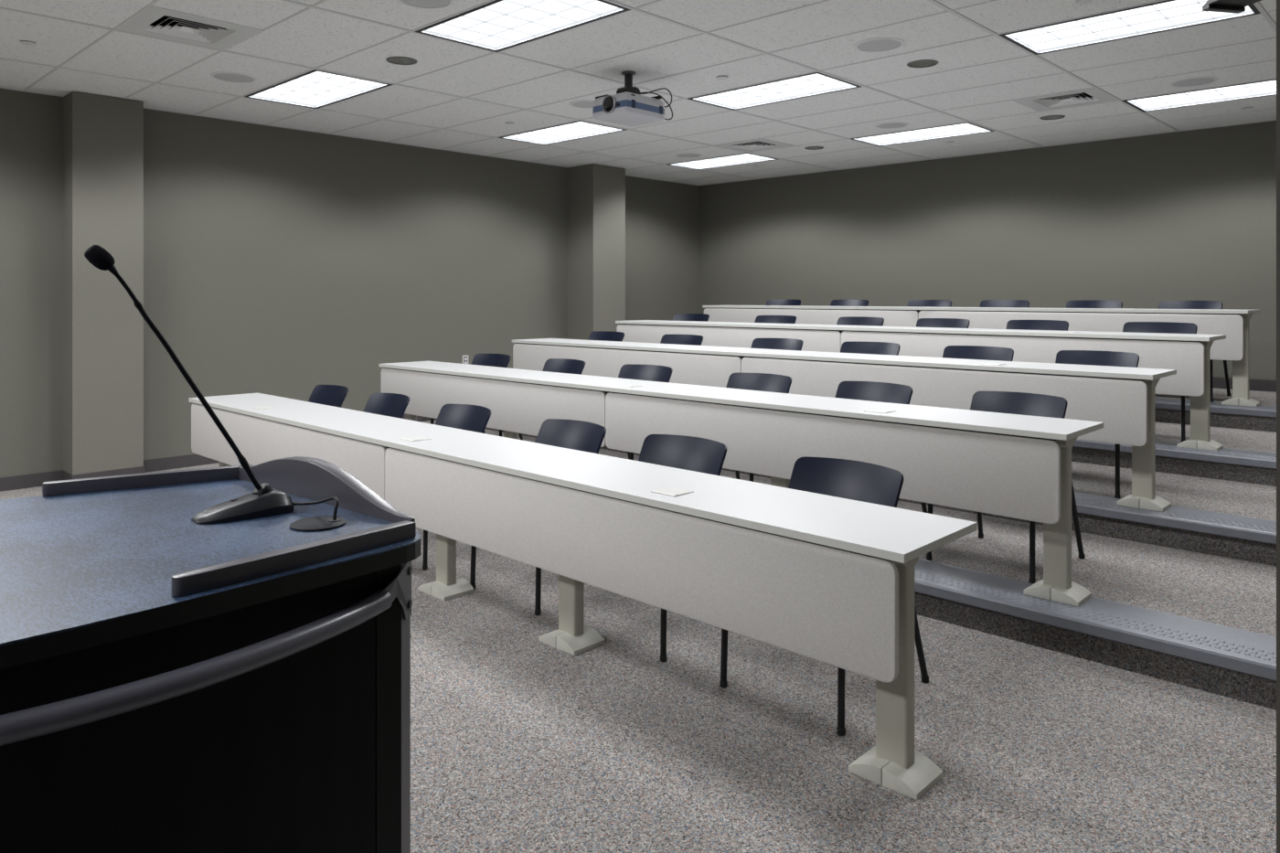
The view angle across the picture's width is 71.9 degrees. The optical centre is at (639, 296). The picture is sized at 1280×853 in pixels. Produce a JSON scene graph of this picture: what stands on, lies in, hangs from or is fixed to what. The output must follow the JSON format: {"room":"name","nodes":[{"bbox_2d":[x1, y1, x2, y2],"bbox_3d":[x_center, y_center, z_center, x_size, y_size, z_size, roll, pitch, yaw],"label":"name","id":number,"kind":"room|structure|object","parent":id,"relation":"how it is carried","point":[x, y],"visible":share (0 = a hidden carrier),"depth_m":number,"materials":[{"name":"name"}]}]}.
{"room":"lecture hall","nodes":[
{"label":"lecture hall","id":0,"kind":"room"},
{"bbox_2d":[63,91,143,475],"bbox_3d":[-4.215,-0.048,6.939,0.273,3.000,0.487,0,0,44],"label":"pillar","id":1,"kind":"structure","parent":0,"point":[103,135],"depth_m":6.82,"materials":[{"name":"beige paint"}]},
{"bbox_2d":[0,88,699,478],"bbox_3d":[-3.332,-0.198,8.198,0.200,3.300,12.196,0,0,44],"label":"wall","id":2,"kind":"structure","parent":0,"point":[284,262],"depth_m":8.23,"materials":[{"name":"beige paint"}]},
{"bbox_2d":[0,413,435,491],"bbox_3d":[-3.099,1.096,7.973,0.448,0.712,11.796,0,0,44],"label":"baseboard","id":3,"kind":"structure","parent":2,"relation":"attached to","point":[33,480],"depth_m":6.87,"materials":[{"name":"plastic"}]},
{"bbox_2d":[462,355,468,363],"bbox_3d":[-1.887,0.697,9.551,0.009,0.116,0.076,0,0,44],"label":"wall outlet","id":4,"kind":"object","parent":2,"relation":"attached to","point":[464,357],"visible":0.61,"depth_m":9.55,"materials":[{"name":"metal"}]},
{"bbox_2d":[567,163,625,340],"bbox_3d":[-0.521,-0.048,10.659,0.440,3.000,0.530,0,0,44],"label":"pillar","id":5,"kind":"structure","parent":0,"point":[596,193],"depth_m":10.48,"materials":[{"name":"beige paint"}]},
{"bbox_2d":[0,388,1276,852],"bbox_3d":[0.123,1.247,4.805,9.885,0.810,12.296,0,0,44],"label":"floor","id":6,"kind":"structure","parent":0,"point":[1043,738],"depth_m":3.04,"materials":[{"name":"carpet"}]},
{"bbox_2d":[0,456,420,852],"bbox_3d":[-0.979,0.890,1.419,0.981,1.124,1.029,0,0,44],"label":"lectern","id":7,"kind":"object","parent":6,"relation":"on","point":[170,682],"visible":0.98,"depth_m":1.30,"materials":[{"name":"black laminate"}]},
{"bbox_2d":[0,479,420,669],"bbox_3d":[-0.994,0.417,1.434,0.940,0.030,1.029,0,0,44],"label":"countertop","id":8,"kind":"structure","parent":7,"relation":"on","point":[83,570],"depth_m":1.36,"materials":[{"name":"blue laminate"}]},
{"bbox_2d":[84,245,339,524],"bbox_3d":[-0.751,0.158,1.590,0.396,0.487,0.187,0,0,-18],"label":"gooseneck microphone","id":9,"kind":"object","parent":7,"relation":"on","point":[265,501],"visible":1,"depth_m":1.59,"materials":[{"name":"plastic"}]},
{"bbox_2d":[308,384,349,407],"bbox_3d":[-2.323,1.049,6.218,0.545,0.806,0.599,0,0,44],"label":"chair","id":10,"kind":"object","parent":6,"relation":"on","point":[330,395],"visible":0.14,"depth_m":6.39,"materials":[{"name":"blue plastic"}]},
{"bbox_2d":[363,392,410,418],"bbox_3d":[-1.753,1.049,5.686,0.545,0.806,0.599,0,0,44],"label":"chair","id":11,"kind":"object","parent":6,"relation":"on","point":[395,405],"visible":0.1,"depth_m":5.86,"materials":[{"name":"blue plastic"}]},
{"bbox_2d":[422,403,491,570],"bbox_3d":[-1.129,1.049,5.072,0.545,0.806,0.599,0,0,43],"label":"chair","id":12,"kind":"object","parent":6,"relation":"on","point":[467,417],"visible":0.2,"depth_m":5.21,"materials":[{"name":"blue plastic"}]},
{"bbox_2d":[430,353,522,440],"bbox_3d":[-1.362,0.897,7.405,0.545,0.806,0.599,0,0,42],"label":"chair","id":13,"kind":"object","parent":6,"relation":"on","point":[500,360],"visible":0.13,"depth_m":7.56,"materials":[{"name":"blue plastic"}]},
{"bbox_2d":[469,418,606,615],"bbox_3d":[-0.450,1.049,4.408,0.545,0.806,0.599,0,0,44],"label":"chair","id":14,"kind":"object","parent":6,"relation":"on","point":[580,435],"visible":0.17,"depth_m":4.52,"materials":[{"name":"blue plastic"}]},
{"bbox_2d":[499,358,598,454],"bbox_3d":[-0.696,0.897,6.784,0.599,0.806,0.545,0,0,-43],"label":"chair","id":15,"kind":"object","parent":6,"relation":"on","point":[551,365],"visible":0.09,"depth_m":6.94,"materials":[{"name":"blue plastic"}]},
{"bbox_2d":[188,393,977,799],"bbox_3d":[-1.052,1.081,4.499,5.416,0.742,0.483,0,0,44],"label":"table","id":16,"kind":"object","parent":6,"relation":"on","point":[829,580],"visible":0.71,"depth_m":3.19,"materials":[{"name":"white laminate"}]},
{"bbox_2d":[188,393,977,563],"bbox_3d":[-1.052,0.728,4.499,5.416,0.026,0.483,0,0,44],"label":"countertop","id":17,"kind":"structure","parent":16,"relation":"on","point":[895,534],"depth_m":3.36,"materials":[{"name":"white laminate"}]},
{"bbox_2d":[587,330,624,341],"bbox_3d":[-0.425,0.744,8.400,0.599,0.806,0.545,0,0,-45],"label":"chair","id":18,"kind":"object","parent":6,"relation":"on","point":[602,336],"visible":0.09,"depth_m":8.57,"materials":[{"name":"blue plastic"}]},
{"bbox_2d":[618,363,672,459],"bbox_3d":[-0.057,0.897,6.179,0.545,0.806,0.599,0,0,41],"label":"chair","id":19,"kind":"object","parent":6,"relation":"on","point":[631,371],"visible":0.11,"depth_m":6.34,"materials":[{"name":"blue plastic"}]},
{"bbox_2d":[660,334,703,345],"bbox_3d":[0.268,0.744,7.729,0.545,0.806,0.599,0,0,44],"label":"chair","id":20,"kind":"object","parent":6,"relation":"on","point":[676,339],"visible":0.07,"depth_m":7.89,"materials":[{"name":"blue plastic"}]},
{"bbox_2d":[638,434,727,661],"bbox_3d":[0.098,1.049,3.895,0.545,0.806,0.599,0,0,42],"label":"chair","id":21,"kind":"object","parent":6,"relation":"on","point":[681,452],"visible":0.12,"depth_m":4.02,"materials":[{"name":"blue plastic"}]},
{"bbox_2d":[672,313,709,321],"bbox_3d":[0.454,0.592,9.422,0.545,0.806,0.599,0,0,41],"label":"chair","id":22,"kind":"object","parent":6,"relation":"on","point":[701,317],"visible":0.09,"depth_m":9.59,"materials":[{"name":"blue plastic"}]},
{"bbox_2d":[725,372,791,481],"bbox_3d":[0.654,0.897,5.484,0.545,0.806,0.599,0,0,43],"label":"chair","id":23,"kind":"object","parent":6,"relation":"on","point":[751,381],"visible":0.22,"depth_m":5.64,"materials":[{"name":"blue plastic"}]},
{"bbox_2d":[754,315,796,323],"bbox_3d":[1.244,0.592,8.657,0.545,0.806,0.599,0,0,43],"label":"chair","id":24,"kind":"object","parent":6,"relation":"on","point":[773,319],"visible":0.07,"depth_m":8.81,"materials":[{"name":"blue plastic"}]},
{"bbox_2d":[750,338,803,350],"bbox_3d":[1.010,0.744,7.029,0.545,0.806,0.599,0,0,42],"label":"chair","id":25,"kind":"object","parent":6,"relation":"on","point":[784,344],"visible":0.08,"depth_m":7.19,"materials":[{"name":"blue plastic"}]},
{"bbox_2d":[765,298,800,305],"bbox_3d":[1.592,0.439,10.310,0.545,0.806,0.599,0,0,42],"label":"chair","id":26,"kind":"object","parent":6,"relation":"on","point":[781,302],"visible":0.1,"depth_m":10.48,"materials":[{"name":"blue plastic"}]},
{"bbox_2d":[719,456,928,735],"bbox_3d":[0.691,1.049,3.307,0.599,0.806,0.545,0,0,-45],"label":"chair","id":27,"kind":"object","parent":6,"relation":"on","point":[848,479],"visible":0.29,"depth_m":3.39,"materials":[{"name":"blue plastic"}]},
{"bbox_2d":[830,299,868,306],"bbox_3d":[2.214,0.439,9.680,0.599,0.806,0.545,0,0,-44],"label":"chair","id":28,"kind":"object","parent":6,"relation":"on","point":[835,303],"visible":0.07,"depth_m":9.84,"materials":[{"name":"blue plastic"}]},
{"bbox_2d":[836,316,884,326],"bbox_3d":[1.914,0.592,7.995,0.599,0.806,0.545,0,0,-45],"label":"chair","id":29,"kind":"object","parent":6,"relation":"on","point":[845,320],"visible":0.12,"depth_m":8.15,"materials":[{"name":"blue plastic"}]},
{"bbox_2d":[839,341,900,355],"bbox_3d":[1.608,0.744,6.456,0.545,0.806,0.599,0,0,43],"label":"chair","id":30,"kind":"object","parent":6,"relation":"on","point":[853,346],"visible":0.09,"depth_m":6.61,"materials":[{"name":"blue plastic"}]},
{"bbox_2d":[834,381,927,512],"bbox_3d":[1.223,0.897,4.920,0.599,0.806,0.545,0,0,-43],"label":"chair","id":31,"kind":"object","parent":6,"relation":"on","point":[861,390],"visible":0.14,"depth_m":5.06,"materials":[{"name":"blue plastic"}]},
{"bbox_2d":[907,299,951,307],"bbox_3d":[2.899,0.439,9.051,0.545,0.806,0.599,0,0,44],"label":"chair","id":32,"kind":"object","parent":6,"relation":"on","point":[912,303],"visible":0.11,"depth_m":9.20,"materials":[{"name":"blue plastic"}]},
{"bbox_2d":[915,318,970,328],"bbox_3d":[2.479,0.592,7.450,0.599,0.806,0.545,0,0,-44],"label":"chair","id":33,"kind":"object","parent":6,"relation":"on","point":[951,323],"visible":0.13,"depth_m":7.60,"materials":[{"name":"blue plastic"}]},
{"bbox_2d":[942,345,1013,361],"bbox_3d":[2.194,0.744,5.891,0.545,0.806,0.599,0,0,43],"label":"chair","id":34,"kind":"object","parent":6,"relation":"on","point":[965,352],"visible":0.12,"depth_m":6.04,"materials":[{"name":"blue plastic"}]},
{"bbox_2d":[979,299,1029,308],"bbox_3d":[3.454,0.439,8.520,0.545,0.806,0.599,0,0,44],"label":"chair","id":35,"kind":"object","parent":6,"relation":"on","point":[986,303],"visible":0.15,"depth_m":8.67,"materials":[{"name":"blue plastic"}]},
{"bbox_2d":[926,390,1085,583],"bbox_3d":[1.807,0.897,4.371,0.599,0.806,0.545,0,0,-44],"label":"chair","id":36,"kind":"object","parent":6,"relation":"on","point":[1022,403],"visible":0.24,"depth_m":4.44,"materials":[{"name":"blue plastic"}]},
{"bbox_2d":[1005,320,1068,330],"bbox_3d":[3.053,0.592,6.914,0.545,0.806,0.599,0,0,44],"label":"chair","id":37,"kind":"object","parent":6,"relation":"on","point":[1022,325],"visible":0.09,"depth_m":7.06,"materials":[{"name":"blue plastic"}]},
{"bbox_2d":[1065,299,1122,308],"bbox_3d":[4.031,0.439,7.935,0.545,0.806,0.599,0,0,43],"label":"chair","id":38,"kind":"object","parent":6,"relation":"on","point":[1085,304],"visible":0.06,"depth_m":8.09,"materials":[{"name":"blue plastic"}]},
{"bbox_2d":[914,558,1276,681],"bbox_3d":[-0.202,1.317,5.649,7.826,0.056,0.347,0,0,44],"label":"step edge","id":39,"kind":"structure","parent":6,"relation":"attached to","point":[1232,648],"depth_m":3.53,"materials":[{"name":"grey rubber"}]},
{"bbox_2d":[378,361,1103,607],"bbox_3d":[-0.049,0.924,5.651,5.444,0.734,0.483,0,0,44],"label":"table","id":40,"kind":"object","parent":39,"relation":"on","point":[1005,464],"visible":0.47,"depth_m":4.47,"materials":[{"name":"white laminate"}]},
{"bbox_2d":[378,361,1103,440],"bbox_3d":[-0.053,0.576,5.655,5.434,0.026,0.483,0,0,44],"label":"countertop","id":41,"kind":"structure","parent":40,"relation":"on","point":[986,421],"depth_m":4.67,"materials":[{"name":"white laminate"}]},
{"bbox_2d":[1055,350,1139,498],"bbox_3d":[2.727,0.744,5.377,0.599,0.806,0.545,0,0,-45],"label":"chair","id":42,"kind":"object","parent":6,"relation":"on","point":[1093,357],"visible":0.19,"depth_m":5.48,"materials":[{"name":"blue plastic"}]},
{"bbox_2d":[1122,321,1197,442],"bbox_3d":[3.675,0.592,6.319,0.545,0.806,0.599,0,0,45],"label":"chair","id":43,"kind":"object","parent":6,"relation":"on","point":[1165,327],"visible":0.12,"depth_m":6.42,"materials":[{"name":"blue plastic"}]},
{"bbox_2d":[1073,439,1276,469],"bbox_3d":[1.675,1.013,7.601,7.826,0.056,0.322,0,0,44],"label":"step edge","id":44,"kind":"structure","parent":6,"relation":"attached to","point":[1224,455],"depth_m":5.60,"materials":[{"name":"grey rubber"}]},
{"bbox_2d":[615,320,1226,450],"bbox_3d":[1.837,0.620,7.574,5.356,0.734,0.483,0,0,44],"label":"table","id":45,"kind":"object","parent":44,"relation":"on","point":[1189,354],"visible":0.44,"depth_m":6.48,"materials":[{"name":"white laminate"}]},
{"bbox_2d":[615,320,1226,341],"bbox_3d":[1.830,0.271,7.582,5.335,0.026,0.483,0,0,44],"label":"countertop","id":46,"kind":"structure","parent":45,"relation":"on","point":[943,330],"depth_m":6.80,"materials":[{"name":"white laminate"}]},
{"bbox_2d":[1074,491,1276,544],"bbox_3d":[0.767,1.165,6.657,7.826,0.056,0.322,0,0,44],"label":"step edge","id":47,"kind":"structure","parent":6,"relation":"attached to","point":[1190,519],"depth_m":4.56,"materials":[{"name":"grey rubber"}]},
{"bbox_2d":[512,338,1176,511],"bbox_3d":[0.904,0.772,6.633,5.406,0.734,0.483,0,0,44],"label":"table","id":48,"kind":"object","parent":47,"relation":"on","point":[1123,399],"visible":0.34,"depth_m":5.46,"materials":[{"name":"white laminate"}]},
{"bbox_2d":[512,338,1176,380],"bbox_3d":[0.897,0.423,6.639,5.388,0.026,0.483,0,0,44],"label":"countertop","id":49,"kind":"structure","parent":48,"relation":"on","point":[1104,371],"depth_m":5.79,"materials":[{"name":"white laminate"}]},
{"bbox_2d":[1157,300,1231,402],"bbox_3d":[4.583,0.439,7.427,0.599,0.806,0.545,0,0,-45],"label":"chair","id":50,"kind":"object","parent":6,"relation":"on","point":[1163,304],"visible":0.16,"depth_m":7.49,"materials":[{"name":"blue plastic"}]},
{"bbox_2d":[1155,397,1276,417],"bbox_3d":[2.642,0.860,8.606,7.826,0.056,0.322,0,0,44],"label":"step edge","id":51,"kind":"structure","parent":6,"relation":"attached to","point":[1261,410],"depth_m":6.69,"materials":[{"name":"grey rubber"}]},
{"bbox_2d":[702,305,1260,406],"bbox_3d":[2.821,0.467,8.616,5.344,0.734,0.483,0,0,44],"label":"table","id":52,"kind":"object","parent":51,"relation":"on","point":[1234,324],"visible":0.49,"depth_m":7.49,"materials":[{"name":"white laminate"}]},
{"bbox_2d":[702,305,1259,313],"bbox_3d":[2.808,0.118,8.628,5.309,0.026,0.483,0,0,44],"label":"countertop","id":53,"kind":"structure","parent":52,"relation":"on","point":[1108,310],"depth_m":7.85,"materials":[{"name":"white laminate"}]},
{"bbox_2d":[0,0,1276,185],"bbox_3d":[0.158,-1.713,4.841,9.885,0.330,12.196,0,0,44],"label":"ceiling","id":54,"kind":"structure","parent":0,"point":[457,97],"depth_m":6.08,"materials":[{"name":"tile"}]},
{"bbox_2d":[20,41,36,45],"bbox_3d":[-3.736,-1.551,5.394,0.086,0.018,0.086,0,0,44],"label":"sprinkler","id":55,"kind":"object","parent":54,"relation":"attached to","point":[29,43],"visible":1,"depth_m":5.39,"materials":[{"name":"grey metal"}]},
{"bbox_2d":[116,6,260,50],"bbox_3d":[-2.628,-1.607,5.146,0.594,0.113,0.594,0,0,44],"label":"ceiling vent","id":56,"kind":"object","parent":54,"relation":"in","point":[154,22],"visible":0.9,"depth_m":5.17,"materials":[{"name":"metal"}]},
{"bbox_2d":[210,71,256,83],"bbox_3d":[-2.880,-1.550,6.260,0.306,0.008,0.306,0,0,44],"label":"ceiling speaker","id":57,"kind":"object","parent":54,"relation":"attached to","point":[224,76],"visible":1,"depth_m":6.24},
{"bbox_2d":[213,73,254,82],"bbox_3d":[-2.880,-1.548,6.260,0.264,0.005,0.264,0,0,44],"label":"grille","id":58,"kind":"object","parent":57,"relation":"attached to","point":[224,77],"depth_m":6.24,"materials":[{"name":"grey metal"}]},
{"bbox_2d":[244,69,392,108],"bbox_3d":[-2.442,-1.599,6.659,1.194,0.104,0.593,0,0,44],"label":"ceiling light","id":59,"kind":"object","parent":54,"relation":"attached to","point":[315,89],"visible":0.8,"depth_m":6.69,"materials":[{"name":"white plastic"}]},
{"bbox_2d":[385,56,417,64],"bbox_3d":[-1.569,-1.619,5.819,0.202,0.140,0.202,0,0,44],"label":"recessed light","id":60,"kind":"object","parent":54,"relation":"in","point":[399,60],"visible":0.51,"depth_m":5.88,"materials":[{"name":"grey metal"}]},
{"bbox_2d":[396,0,455,9],"bbox_3d":[-1.123,-1.550,4.611,0.306,0.008,0.306,0,0,44],"label":"ceiling speaker","id":61,"kind":"object","parent":54,"relation":"attached to","point":[418,4],"visible":1,"depth_m":4.67},
{"bbox_2d":[400,0,450,7],"bbox_3d":[-1.123,-1.548,4.611,0.264,0.005,0.264,0,0,44],"label":"grille","id":62,"kind":"object","parent":61,"relation":"attached to","point":[410,3],"depth_m":4.66,"materials":[{"name":"grey metal"}]},
{"bbox_2d":[414,0,630,52],"bbox_3d":[-0.684,-1.599,4.968,1.194,0.104,0.593,0,0,44],"label":"ceiling light","id":63,"kind":"object","parent":54,"relation":"attached to","point":[496,26],"visible":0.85,"depth_m":5.03,"materials":[{"name":"white plastic"}]},
{"bbox_2d":[498,120,626,145],"bbox_3d":[-0.751,-1.599,8.416,1.194,0.104,0.593,0,0,44],"label":"ceiling light","id":64,"kind":"object","parent":54,"relation":"attached to","point":[580,129],"visible":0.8,"depth_m":8.48,"materials":[{"name":"white plastic"}]},
{"bbox_2d":[568,99,594,108],"bbox_3d":[-0.420,-1.550,7.131,0.306,0.008,0.306,0,0,44],"label":"ceiling speaker","id":65,"kind":"object","parent":54,"relation":"attached to","point":[581,103],"visible":0.68,"depth_m":7.10},
{"bbox_2d":[571,101,593,107],"bbox_3d":[-0.420,-1.548,7.131,0.264,0.005,0.264,0,0,44],"label":"grille","id":66,"kind":"object","parent":65,"relation":"attached to","point":[578,104],"depth_m":7.13,"materials":[{"name":"grey metal"}]},
{"bbox_2d":[592,71,672,126],"bbox_3d":[-0.047,-1.389,6.183,0.366,0.319,0.532,0,0,44],"label":"projector","id":67,"kind":"object","parent":54,"relation":"hanging from","point":[627,107],"visible":1,"depth_m":6.07,"materials":[{"name":"white plastic"}]},
{"bbox_2d":[631,99,635,108],"bbox_3d":[-0.044,-1.294,5.936,0.006,0.056,0.036,0,0,44],"label":"vent grille","id":68,"kind":"object","parent":67,"relation":"attached to","point":[633,101],"depth_m":5.93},
{"bbox_2d":[659,106,662,114],"bbox_3d":[0.147,-1.294,6.135,0.006,0.056,0.036,0,0,44],"label":"vent grille","id":69,"kind":"object","parent":67,"relation":"attached to","point":[660,107],"depth_m":6.13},
{"bbox_2d":[674,152,702,158],"bbox_3d":[0.536,-1.550,9.715,0.306,0.008,0.306,0,0,44],"label":"ceiling speaker","id":70,"kind":"object","parent":54,"relation":"attached to","point":[683,154],"visible":1,"depth_m":9.68},
{"bbox_2d":[677,153,700,157],"bbox_3d":[0.536,-1.548,9.715,0.264,0.005,0.264,0,0,44],"label":"grille","id":71,"kind":"object","parent":70,"relation":"attached to","point":[678,154],"depth_m":9.68,"materials":[{"name":"grey metal"}]},
{"bbox_2d":[715,75,728,79],"bbox_3d":[0.582,-1.551,6.251,0.086,0.018,0.086,0,0,44],"label":"sprinkler","id":72,"kind":"object","parent":54,"relation":"attached to","point":[720,77],"visible":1,"depth_m":6.25,"materials":[{"name":"white metal"}]},
{"bbox_2d":[667,152,778,170],"bbox_3d":[0.939,-1.599,10.173,1.194,0.104,0.593,0,0,44],"label":"ceiling light","id":73,"kind":"object","parent":54,"relation":"attached to","point":[741,158],"visible":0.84,"depth_m":10.27,"materials":[{"name":"white plastic"}]},
{"bbox_2d":[677,153,767,167],"bbox_3d":[0.939,-1.573,10.173,1.140,0.006,0.539,0,0,44],"label":"diffuser","id":74,"kind":"object","parent":73,"relation":"on","point":[741,158],"depth_m":10.22,"materials":[{"name":"white plastic"}]},
{"bbox_2d":[714,138,793,152],"bbox_3d":[1.176,-1.607,9.100,0.594,0.113,0.594,0,0,44],"label":"ceiling vent","id":75,"kind":"object","parent":54,"relation":"in","point":[757,144],"visible":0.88,"depth_m":9.12,"materials":[{"name":"metal"}]},
{"bbox_2d":[687,72,861,110],"bbox_3d":[1.006,-1.599,6.725,1.194,0.104,0.593,0,0,44],"label":"ceiling light","id":76,"kind":"object","parent":54,"relation":"attached to","point":[816,83],"visible":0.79,"depth_m":6.75,"materials":[{"name":"white plastic"}]},
{"bbox_2d":[804,146,823,149],"bbox_3d":[1.824,-1.619,9.235,0.202,0.140,0.202,0,0,44],"label":"recessed light","id":77,"kind":"object","parent":54,"relation":"in","point":[808,147],"visible":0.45,"depth_m":9.30,"materials":[{"name":"grey metal"}]},
{"bbox_2d":[853,37,905,52],"bbox_3d":[1.476,-1.550,5.451,0.306,0.008,0.306,0,0,44],"label":"ceiling speaker","id":78,"kind":"object","parent":54,"relation":"attached to","point":[878,44],"visible":1,"depth_m":5.43},
{"bbox_2d":[857,39,901,51],"bbox_3d":[1.476,-1.548,5.451,0.264,0.005,0.264,0,0,44],"label":"grille","id":79,"kind":"object","parent":78,"relation":"attached to","point":[867,45],"depth_m":5.44,"materials":[{"name":"grey metal"}]},
{"bbox_2d":[874,121,909,128],"bbox_3d":[2.289,-1.550,8.017,0.306,0.008,0.306,0,0,44],"label":"ceiling speaker","id":80,"kind":"object","parent":54,"relation":"attached to","point":[892,124],"visible":1,"depth_m":8.00},
{"bbox_2d":[877,123,906,127],"bbox_3d":[2.289,-1.548,8.017,0.264,0.005,0.264,0,0,44],"label":"grille","id":81,"kind":"object","parent":80,"relation":"attached to","point":[880,125],"depth_m":8.01,"materials":[{"name":"grey metal"}]},
{"bbox_2d":[906,59,938,67],"bbox_3d":[1.886,-1.619,5.894,0.202,0.140,0.202,0,0,44],"label":"recessed light","id":82,"kind":"object","parent":54,"relation":"in","point":[922,63],"visible":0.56,"depth_m":5.96,"materials":[{"name":"grey metal"}]},
{"bbox_2d":[851,122,994,146],"bbox_3d":[2.697,-1.599,8.483,1.194,0.104,0.593,0,0,44],"label":"ceiling light","id":83,"kind":"object","parent":54,"relation":"attached to","point":[964,128],"visible":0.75,"depth_m":8.54,"materials":[{"name":"white plastic"}]},
{"bbox_2d":[1039,115,1065,119],"bbox_3d":[3.577,-1.619,7.661,0.202,0.140,0.202,0,0,44],"label":"recessed light","id":84,"kind":"object","parent":54,"relation":"in","point":[1048,117],"visible":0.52,"depth_m":7.72,"materials":[{"name":"grey metal"}]},
{"bbox_2d":[1013,87,1116,111],"bbox_3d":[3.372,-1.607,6.987,0.594,0.113,0.594,0,0,44],"label":"ceiling vent","id":85,"kind":"object","parent":54,"relation":"in","point":[1088,96],"visible":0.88,"depth_m":7.01,"materials":[{"name":"metal"}]},
{"bbox_2d":[1074,0,1092,4],"bbox_3d":[2.327,-1.551,4.633,0.086,0.018,0.086,0,0,44],"label":"sprinkler","id":86,"kind":"object","parent":54,"relation":"attached to","point":[1078,2],"visible":1,"depth_m":4.63,"materials":[{"name":"grey metal"}]},
{"bbox_2d":[999,0,1260,54],"bbox_3d":[2.764,-1.599,5.035,1.194,0.104,0.593,0,0,44],"label":"ceiling light","id":87,"kind":"object","parent":54,"relation":"attached to","point":[1168,15],"visible":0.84,"depth_m":5.09,"materials":[{"name":"white plastic"}]},
{"bbox_2d":[1168,76,1218,87],"bbox_3d":[4.006,-1.550,6.393,0.306,0.008,0.306,0,0,44],"label":"ceiling speaker","id":88,"kind":"object","parent":54,"relation":"attached to","point":[1194,81],"visible":1,"depth_m":6.37},
{"bbox_2d":[1121,78,1276,112],"bbox_3d":[4.454,-1.599,6.792,1.194,0.104,0.593,0,0,44],"label":"ceiling light","id":89,"kind":"object","parent":54,"relation":"attached to","point":[1264,88],"visible":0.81,"depth_m":6.91,"materials":[{"name":"white plastic"}]},
{"bbox_2d":[1202,0,1261,13],"bbox_3d":[2.046,-0.988,2.613,0.285,0.200,0.642,0,0,-12],"label":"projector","id":90,"kind":"object","parent":54,"relation":"attached to","point":[1236,6],"visible":1,"depth_m":2.87,"materials":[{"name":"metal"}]},
{"bbox_2d":[1241,106,1253,109],"bbox_3d":[5.002,-1.551,7.270,0.086,0.018,0.086,0,0,44],"label":"sprinkler","id":91,"kind":"object","parent":54,"relation":"attached to","point":[1245,108],"visible":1,"depth_m":7.25,"materials":[{"name":"grey metal"}]},
{"bbox_2d":[699,120,1276,380],"bbox_3d":[3.797,-0.198,9.663,8.045,3.300,0.200,0,0,44],"label":"wall","id":92,"kind":"structure","parent":0,"point":[1139,222],"depth_m":9.25,"materials":[{"name":"beige paint"}]},
{"bbox_2d":[1213,376,1276,392],"bbox_3d":[3.653,0.791,9.657,7.845,0.102,0.008,0,0,44],"label":"baseboard","id":93,"kind":"structure","parent":92,"relation":"attached to","point":[1260,385],"depth_m":7.88,"materials":[{"name":"plastic"}]},
{"bbox_3d":[2.465,-0.198,2.621,0.200,3.300,11.796,0,0,44],"label":"wall","id":94,"kind":"structure","parent":0,"visible":0},
{"bbox_2d":[1276,0,1279,852],"bbox_3d":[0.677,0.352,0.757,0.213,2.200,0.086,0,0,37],"label":"door","id":95,"kind":"structure","parent":94,"relation":"in","point":[1277,1],"depth_m":0.81,"materials":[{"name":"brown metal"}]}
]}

